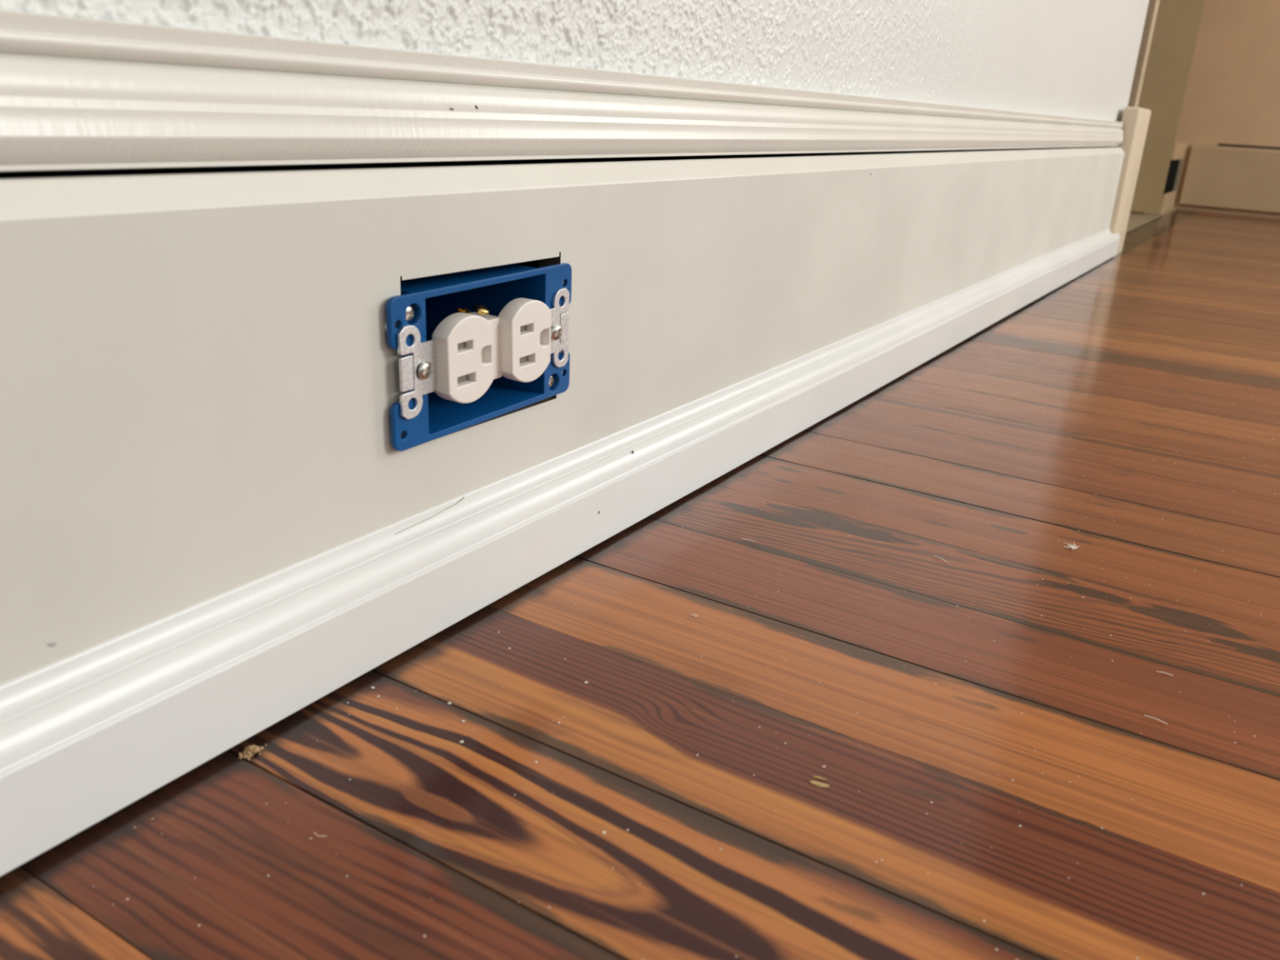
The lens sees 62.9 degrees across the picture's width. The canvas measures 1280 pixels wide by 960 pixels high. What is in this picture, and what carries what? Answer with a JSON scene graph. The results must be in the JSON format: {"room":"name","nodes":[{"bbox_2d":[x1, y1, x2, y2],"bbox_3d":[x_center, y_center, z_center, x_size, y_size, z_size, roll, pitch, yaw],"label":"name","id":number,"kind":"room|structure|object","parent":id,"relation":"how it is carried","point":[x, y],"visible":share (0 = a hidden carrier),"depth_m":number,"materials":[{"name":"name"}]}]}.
{"room":"room in house","nodes":[
{"label":"room in house","id":0,"kind":"room"},
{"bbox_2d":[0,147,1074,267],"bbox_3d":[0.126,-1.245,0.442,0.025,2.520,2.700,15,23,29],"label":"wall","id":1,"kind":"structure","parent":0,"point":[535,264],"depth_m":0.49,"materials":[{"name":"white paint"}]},
{"bbox_2d":[0,0,1149,121],"bbox_3d":[0.206,-1.336,0.377,0.015,2.295,2.725,15,23,29],"label":"wall","id":2,"kind":"structure","parent":0,"point":[1067,58],"depth_m":0.65,"materials":[{"name":"paint"}]},
{"bbox_2d":[0,9,1123,172],"bbox_3d":[0.126,-0.246,0.721,0.018,0.040,2.628,15,23,29],"label":"trim","id":3,"kind":"structure","parent":2,"relation":"attached to","point":[77,94],"depth_m":0.37,"materials":[{"name":"paint"}]},
{"bbox_2d":[0,146,1124,684],"bbox_3d":[0.129,-0.155,0.749,0.012,0.146,2.630,15,23,29],"label":"baseboard","id":4,"kind":"structure","parent":2,"relation":"attached to","point":[200,382],"depth_m":0.37,"materials":[{"name":"paint"}]},
{"bbox_2d":[386,262,572,451],"bbox_3d":[-0.094,-0.062,0.454,0.076,0.060,0.115,15,24,29],"label":"junction box","id":5,"kind":"object","parent":4,"relation":"in","point":[423,303],"visible":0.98,"depth_m":0.45,"materials":[{"name":"blue plastic"}]},
{"bbox_2d":[396,287,569,419],"bbox_3d":[-0.070,-0.057,0.440,0.035,0.036,0.108,15,24,29],"label":"receptacle","id":6,"kind":"object","parent":5,"relation":"attached to","point":[467,350],"visible":1,"depth_m":0.42,"materials":[{"name":"plastic"}]},
{"bbox_2d":[0,228,1119,876],"bbox_3d":[0.150,-0.079,0.794,0.015,0.050,2.685,15,23,29],"label":"trim","id":7,"kind":"structure","parent":4,"relation":"attached to","point":[86,735],"depth_m":0.40,"materials":[{"name":"paint"}]},
{"bbox_2d":[1074,0,1159,148],"bbox_3d":[0.893,-1.520,1.594,0.104,2.300,0.064,15,23,29],"label":"door frame","id":8,"kind":"structure","parent":2,"relation":"attached to","point":[1151,15],"depth_m":1.85,"materials":[{"name":"paint"}]},
{"bbox_2d":[0,208,1279,959],"bbox_3d":[0.731,0.104,0.516,4.550,0.035,5.950,15,23,29],"label":"floor","id":9,"kind":"structure","parent":0,"point":[1189,303],"depth_m":0.39,"materials":[{"name":"brown wood"}]},
{"bbox_2d":[238,744,266,760],"bbox_3d":[-0.131,0.091,0.354,0.007,0.003,0.011,15,23,29],"label":"clump","id":10,"kind":"object","parent":9,"relation":"on","point":[248,751],"visible":1,"depth_m":0.35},
{"bbox_2d":[93,364,1278,959],"bbox_3d":[0.219,0.014,0.627,0.297,0.001,0.998,15,23,29],"label":"dust specks","id":11,"kind":"object","parent":9,"relation":"on","point":[372,687],"visible":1,"depth_m":0.38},
{"bbox_2d":[809,780,829,787],"bbox_3d":[0.061,0.103,0.355,0.007,0.001,0.003,9,21,15],"label":"chip","id":12,"kind":"object","parent":9,"relation":"on","point":[813,782],"visible":1,"depth_m":0.35,"materials":[{"name":"beige wood"}]},
{"bbox_2d":[813,775,826,780],"bbox_3d":[0.062,0.102,0.358,0.005,0.001,0.001,11,21,20],"label":"chip","id":13,"kind":"object","parent":9,"relation":"on","point":[814,776],"visible":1,"depth_m":0.36,"materials":[{"name":"beige wood"}]},
{"bbox_2d":[1063,541,1079,549],"bbox_3d":[0.234,0.035,0.567,0.008,0.002,0.012,15,23,29],"label":"tuft","id":14,"kind":"object","parent":9,"relation":"on","point":[1073,546],"visible":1,"depth_m":0.57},
{"bbox_2d":[1109,106,1151,253],"bbox_3d":[0.863,-0.531,1.871,0.025,0.252,0.155,15,23,29],"label":"plinth","id":15,"kind":"object","parent":9,"relation":"on","point":[1135,120],"visible":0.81,"depth_m":1.82,"materials":[{"name":"paint"}]},
{"bbox_2d":[1125,216,1164,235],"bbox_3d":[1.145,-0.574,2.422,0.006,0.013,1.045,15,23,29],"label":"threshold","id":16,"kind":"object","parent":9,"relation":"on","point":[1160,217],"visible":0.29,"depth_m":2.52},
{"bbox_2d":[1144,715,1167,724],"bbox_3d":[0.200,0.093,0.406,0.009,0.001,0.001,20,26,38],"label":"wood splinter","id":17,"kind":"object","parent":9,"relation":"on","point":[1144,715],"visible":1,"depth_m":0.41,"materials":[{"name":"beige wood"}]},
{"bbox_2d":[1129,211,1146,214],"bbox_3d":[0.835,-2.084,2.845,1.515,2.500,0.105,15,23,29],"label":"wall","id":18,"kind":"structure","parent":0,"point":[1132,212],"depth_m":2.87,"materials":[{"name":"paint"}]},
{"bbox_2d":[1130,0,1205,213],"bbox_3d":[1.427,-1.812,2.480,0.112,2.294,0.006,15,23,29],"label":"door frame","id":19,"kind":"structure","parent":18,"relation":"attached to","point":[1178,22],"depth_m":2.76,"materials":[{"name":"paint"}]},
{"bbox_2d":[1149,142,1188,214],"bbox_3d":[1.528,-0.876,3.023,0.035,0.190,0.360,15,23,29],"label":"trim","id":20,"kind":"structure","parent":18,"relation":"attached to","point":[1180,148],"depth_m":2.98,"materials":[{"name":"paint"}]},
{"bbox_2d":[1163,159,1183,194],"bbox_3d":[1.496,-0.863,2.966,0.032,0.089,0.304,15,23,29],"label":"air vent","id":21,"kind":"object","parent":18,"relation":"attached to","point":[1175,166],"visible":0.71,"depth_m":2.94,"materials":[{"name":"black metal"}]},
{"bbox_2d":[1173,0,1279,218],"bbox_3d":[2.353,-1.841,2.430,4.600,2.500,0.130,15,23,29],"label":"wall","id":22,"kind":"structure","parent":0,"point":[1232,96],"depth_m":3.00,"materials":[{"name":"paint"}]},
{"bbox_2d":[1179,144,1279,212],"bbox_3d":[2.861,-0.581,2.414,2.916,0.170,0.018,15,23,29],"label":"baseboard","id":23,"kind":"structure","parent":22,"relation":"attached to","point":[1219,176],"depth_m":3.04,"materials":[{"name":"paint"}]},
{"bbox_2d":[1217,143,1279,150],"bbox_3d":[2.899,-0.659,2.376,2.850,0.008,0.002,15,23,29],"label":"trim","id":24,"kind":"structure","parent":22,"relation":"attached to","point":[1220,144],"depth_m":3.02,"materials":[{"name":"beige wood"}]}
]}

